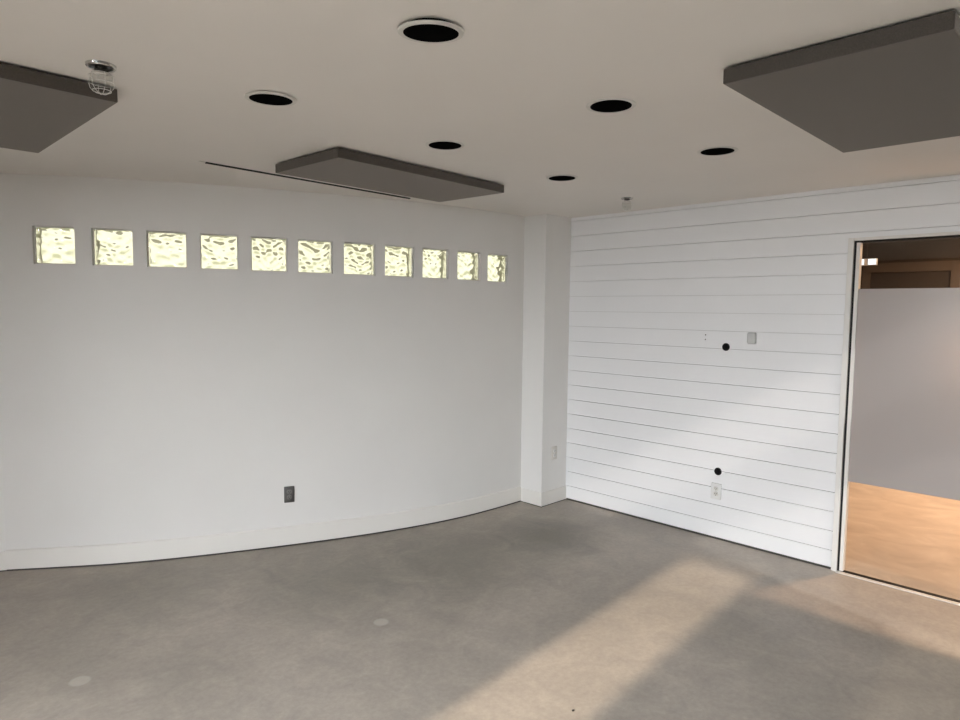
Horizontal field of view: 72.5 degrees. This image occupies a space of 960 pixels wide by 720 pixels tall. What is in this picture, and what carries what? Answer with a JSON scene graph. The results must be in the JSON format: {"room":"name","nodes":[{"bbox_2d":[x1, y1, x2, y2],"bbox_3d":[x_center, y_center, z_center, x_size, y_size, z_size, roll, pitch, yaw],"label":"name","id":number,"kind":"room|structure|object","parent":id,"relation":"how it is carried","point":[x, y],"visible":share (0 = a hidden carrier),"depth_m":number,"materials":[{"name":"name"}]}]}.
{"room":"empty office room","nodes":[
{"label":"empty office room","id":0,"kind":"room"},
{"bbox_2d":[0,426,5,551],"bbox_3d":[-4.495,0.107,3.579,3.204,2.473,0.140,-1,5,-18],"label":"wall","id":1,"kind":"structure","parent":0,"point":[2,513],"depth_m":4.08,"materials":[{"name":"paint"}]},
{"bbox_2d":[0,551,5,571],"bbox_3d":[-4.437,1.282,3.613,3.104,0.126,0.013,-1,5,-18],"label":"baseboard","id":2,"kind":"structure","parent":1,"relation":"attached to","point":[2,554],"depth_m":4.09,"materials":[{"name":"paint"}]},
{"bbox_2d":[0,173,524,549],"bbox_3d":[-1.259,0.050,4.757,3.701,2.473,0.422,-2,5,-26],"label":"wall","id":3,"kind":"structure","parent":0,"point":[140,402],"depth_m":4.39,"materials":[{"name":"paint"}]},
{"bbox_2d":[34,226,74,264],"bbox_3d":[-2.626,-0.709,4.081,0.232,0.228,0.079,0,5,-11],"label":"glass block","id":4,"kind":"object","parent":3,"relation":"attached to","point":[53,245],"visible":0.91,"depth_m":4.04,"materials":[{"name":"glass"}]},
{"bbox_2d":[93,229,132,266],"bbox_3d":[-2.310,-0.708,4.150,0.229,0.227,0.080,-1,5,-14],"label":"glass block","id":5,"kind":"object","parent":3,"relation":"attached to","point":[111,247],"visible":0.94,"depth_m":4.11,"materials":[{"name":"glass"}]},
{"bbox_2d":[147,231,186,267],"bbox_3d":[-2.017,-0.709,4.238,0.230,0.227,0.079,-1,5,-19],"label":"glass block","id":6,"kind":"object","parent":3,"relation":"attached to","point":[165,249],"visible":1,"depth_m":4.20,"materials":[{"name":"glass"}]},
{"bbox_2d":[200,234,237,269],"bbox_3d":[-1.728,-0.711,4.344,0.232,0.226,0.079,-1,5,-21],"label":"glass block","id":7,"kind":"object","parent":3,"relation":"attached to","point":[219,252],"visible":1,"depth_m":4.31,"materials":[{"name":"glass"}]},
{"bbox_2d":[5,486,520,570],"bbox_3d":[-1.246,1.219,4.777,3.692,0.140,0.298,-2,5,-26],"label":"baseboard","id":8,"kind":"structure","parent":3,"relation":"attached to","point":[225,543],"depth_m":4.47,"materials":[{"name":"paint"}]},
{"bbox_2d":[251,237,286,271],"bbox_3d":[-1.440,-0.714,4.459,0.232,0.226,0.079,-1,5,-23],"label":"glass block","id":9,"kind":"object","parent":3,"relation":"attached to","point":[267,254],"visible":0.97,"depth_m":4.43,"materials":[{"name":"glass"}]},
{"bbox_2d":[284,486,294,502],"bbox_3d":[-1.329,0.937,4.567,0.070,0.114,0.009,-1,5,-23],"label":"outlet","id":10,"kind":"object","parent":3,"relation":"attached to","point":[289,496],"visible":1,"depth_m":4.56,"materials":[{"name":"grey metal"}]},
{"bbox_2d":[298,240,331,273],"bbox_3d":[-1.162,-0.717,4.580,0.233,0.225,0.079,-1,5,-24],"label":"glass block","id":11,"kind":"object","parent":3,"relation":"attached to","point":[313,256],"visible":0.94,"depth_m":4.55,"materials":[{"name":"glass"}]},
{"bbox_2d":[344,243,373,275],"bbox_3d":[-0.883,-0.722,4.714,0.228,0.224,0.079,-2,5,-27],"label":"glass block","id":12,"kind":"object","parent":3,"relation":"attached to","point":[358,258],"visible":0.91,"depth_m":4.68,"materials":[{"name":"glass"}]},
{"bbox_2d":[385,245,412,276],"bbox_3d":[-0.621,-0.727,4.856,0.227,0.224,0.079,-2,5,-30],"label":"glass block","id":13,"kind":"object","parent":3,"relation":"attached to","point":[398,259],"visible":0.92,"depth_m":4.83,"materials":[{"name":"glass"}]},
{"bbox_2d":[423,248,446,278],"bbox_3d":[-0.369,-0.734,5.012,0.226,0.223,0.079,-2,5,-34],"label":"glass block","id":14,"kind":"object","parent":3,"relation":"attached to","point":[434,260],"visible":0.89,"depth_m":4.99,"materials":[{"name":"glass"}]},
{"bbox_2d":[457,251,478,280],"bbox_3d":[-0.124,-0.742,5.194,0.230,0.223,0.079,-3,6,-39],"label":"glass block","id":15,"kind":"object","parent":3,"relation":"attached to","point":[468,262],"visible":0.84,"depth_m":5.17,"materials":[{"name":"glass"}]},
{"bbox_2d":[488,254,505,282],"bbox_3d":[0.104,-0.753,5.395,0.235,0.222,0.079,-4,6,-43],"label":"glass block","id":16,"kind":"object","parent":3,"relation":"attached to","point":[496,263],"visible":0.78,"depth_m":5.38,"materials":[{"name":"glass"}]},
{"bbox_2d":[0,482,959,719],"bbox_3d":[0.882,1.440,3.640,9.700,0.080,10.550,5,6,45],"label":"floor","id":17,"kind":"structure","parent":0,"point":[519,610],"depth_m":3.44,"materials":[{"name":"concrete"}]},
{"bbox_2d":[0,0,959,217],"bbox_3d":[-0.709,-0.984,2.432,8.850,0.001,6.825,5,6,45],"label":"ceiling","id":18,"kind":"structure","parent":0,"point":[516,89],"depth_m":2.38,"materials":[{"name":"paint"}]},
{"bbox_2d":[0,63,117,152],"bbox_3d":[-1.934,-0.978,2.547,1.160,0.056,0.610,5,6,44],"label":"acoustic panel","id":19,"kind":"object","parent":18,"relation":"attached to","point":[38,109],"visible":0.99,"depth_m":2.41,"materials":[{"name":"grey fabric"}]},
{"bbox_2d":[85,60,116,94],"bbox_3d":[-1.244,-0.921,2.152,0.091,0.094,0.091,5,6,45],"label":"ceiling light","id":20,"kind":"object","parent":18,"relation":"attached to","point":[95,65],"visible":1,"depth_m":2.14,"materials":[{"name":"silver metal"}]},
{"bbox_2d":[89,64,112,71],"bbox_3d":[-1.243,-0.959,2.149,0.072,0.016,0.072,5,6,45],"label":"socket","id":21,"kind":"object","parent":20,"relation":"attached to","point":[95,67],"depth_m":2.14,"materials":[{"name":"grey metal"}]},
{"bbox_2d":[244,91,296,106],"bbox_3d":[-0.789,-1.079,2.468,0.189,0.202,0.189,-1,5,-19],"label":"recessed light","id":22,"kind":"object","parent":18,"relation":"attached to","point":[268,98],"visible":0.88,"depth_m":2.53,"materials":[{"name":"black metal"}]},
{"bbox_2d":[199,161,409,198],"bbox_3d":[-1.011,-1.113,4.110,0.015,0.008,1.521,5,6,42],"label":"ceiling track","id":23,"kind":"object","parent":18,"relation":"attached to","point":[199,161],"visible":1,"depth_m":4.00,"materials":[{"name":"black metal"}]},
{"bbox_2d":[275,148,503,201],"bbox_3d":[-0.483,-1.063,3.841,0.582,0.056,1.250,5,6,42],"label":"acoustic panel","id":24,"kind":"object","parent":18,"relation":"attached to","point":[341,166],"visible":1,"depth_m":3.66,"materials":[{"name":"grey fabric"}]},
{"bbox_2d":[397,18,463,43],"bbox_3d":[-0.138,-1.019,1.846,0.189,0.209,0.188,-2,5,-34],"label":"recessed light","id":25,"kind":"object","parent":18,"relation":"attached to","point":[421,30],"visible":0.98,"depth_m":1.91,"materials":[{"name":"black metal"}]},
{"bbox_2d":[425,140,464,149],"bbox_3d":[-0.167,-1.127,3.143,0.189,0.194,0.189,5,6,45],"label":"recessed light","id":26,"kind":"object","parent":18,"relation":"attached to","point":[436,144],"visible":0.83,"depth_m":3.21,"materials":[{"name":"black metal"}]},
{"bbox_2d":[546,174,577,180],"bbox_3d":[0.488,-1.177,3.886,0.189,0.196,0.189,5,6,45],"label":"recessed light","id":27,"kind":"object","parent":18,"relation":"attached to","point":[559,177],"visible":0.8,"depth_m":3.95,"materials":[{"name":"black metal"}]},
{"bbox_2d":[586,98,635,113],"bbox_3d":[0.504,-1.071,2.509,0.189,0.194,0.189,5,6,45],"label":"recessed light","id":28,"kind":"object","parent":18,"relation":"attached to","point":[605,105],"visible":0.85,"depth_m":2.58,"materials":[{"name":"black metal"}]},
{"bbox_2d":[621,197,632,210],"bbox_3d":[1.027,-1.088,4.579,0.085,0.088,0.085,5,6,45],"label":"sprinkler","id":29,"kind":"object","parent":18,"relation":"attached to","point":[622,198],"visible":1,"depth_m":4.56,"materials":[{"name":"silver metal"}]},
{"bbox_2d":[697,146,737,155],"bbox_3d":[1.165,-1.118,3.204,0.189,0.194,0.189,5,6,45],"label":"recessed light","id":30,"kind":"object","parent":18,"relation":"attached to","point":[719,150],"visible":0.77,"depth_m":3.27,"materials":[{"name":"black metal"}]},
{"bbox_2d":[723,10,959,152],"bbox_3d":[1.438,-0.926,2.335,0.612,0.056,1.252,5,6,44],"label":"acoustic panel","id":31,"kind":"object","parent":18,"relation":"attached to","point":[898,84],"visible":1,"depth_m":2.10,"materials":[{"name":"grey fabric"}]},
{"bbox_2d":[521,214,570,492],"bbox_3d":[0.525,-0.006,5.724,0.382,2.473,0.365,5,6,45],"label":"column","id":32,"kind":"structure","parent":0,"point":[547,237],"depth_m":5.55,"materials":[{"name":"paint"}]},
{"bbox_2d":[521,486,565,506],"bbox_3d":[0.534,1.170,5.767,0.300,0.122,0.343,5,6,45],"label":"baseboard","id":33,"kind":"structure","parent":32,"relation":"attached to","point":[531,497],"depth_m":5.63,"materials":[{"name":"paint"}]},
{"bbox_2d":[551,446,556,459],"bbox_3d":[0.641,0.800,5.634,0.009,0.115,0.071,5,6,45],"label":"outlet","id":34,"kind":"object","parent":32,"relation":"attached to","point":[554,449],"visible":1,"depth_m":5.63,"materials":[{"name":"white plastic"}]},
{"bbox_2d":[566,174,959,568],"bbox_3d":[2.040,0.104,4.509,4.250,2.473,0.110,5,6,45],"label":"wall","id":35,"kind":"structure","parent":0,"point":[655,406],"depth_m":4.72,"materials":[{"name":"paint"}]},
{"bbox_2d":[711,482,721,499],"bbox_3d":[1.728,0.961,4.795,0.076,0.118,0.009,5,6,45],"label":"outlet","id":36,"kind":"object","parent":35,"relation":"attached to","point":[715,487],"visible":1,"depth_m":4.79,"materials":[{"name":"white plastic"}]},
{"bbox_2d":[714,468,721,474],"bbox_3d":[1.736,0.814,4.780,0.056,0.056,0.004,5,6,45],"label":"cable grommet","id":37,"kind":"object","parent":35,"relation":"attached to","point":[717,471],"visible":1,"depth_m":4.78,"materials":[{"name":"black plastic"}]},
{"bbox_2d":[722,343,729,350],"bbox_3d":[1.762,-0.093,4.694,0.056,0.056,0.004,5,6,45],"label":"cable grommet","id":38,"kind":"object","parent":35,"relation":"attached to","point":[725,346],"visible":1,"depth_m":4.69,"materials":[{"name":"black plastic"}]},
{"bbox_2d":[747,332,756,343],"bbox_3d":[1.886,-0.151,4.551,0.062,0.082,0.024,5,6,45],"label":"thermostat","id":39,"kind":"object","parent":35,"relation":"attached to","point":[751,336],"visible":1,"depth_m":4.54,"materials":[{"name":"grey plastic"}]},
{"bbox_2d":[831,231,959,605],"bbox_3d":[2.715,0.335,3.823,1.100,2.134,0.146,5,6,45],"label":"door","id":40,"kind":"structure","parent":35,"relation":"in","point":[899,425],"depth_m":3.96,"materials":[{"name":"paint"}]},
{"bbox_2d":[860,239,959,288],"bbox_3d":[4.319,-0.024,4.871,6.950,2.720,3.815,5,6,45],"label":"wall","id":41,"kind":"structure","parent":0,"point":[944,249],"depth_m":7.02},
{"bbox_2d":[862,260,959,288],"bbox_3d":[4.611,0.056,7.124,0.900,2.220,0.030,5,6,45],"label":"door","id":42,"kind":"structure","parent":41,"relation":"in","point":[928,274],"depth_m":7.03,"materials":[{"name":"brown wood"}]},
{"bbox_3d":[4.736,-1.299,4.432,5.700,0.100,3.725,5,6,45],"label":"ceiling","id":43,"kind":"structure","parent":0,"visible":0},
{"bbox_2d":[862,244,877,265],"bbox_3d":[4.029,-1.213,6.811,0.200,0.455,0.034,5,6,45],"label":"ceiling light","id":44,"kind":"object","parent":43,"relation":"hanging from","point":[871,261],"visible":0.52,"depth_m":6.81,"materials":[{"name":"white plastic"}]}
]}

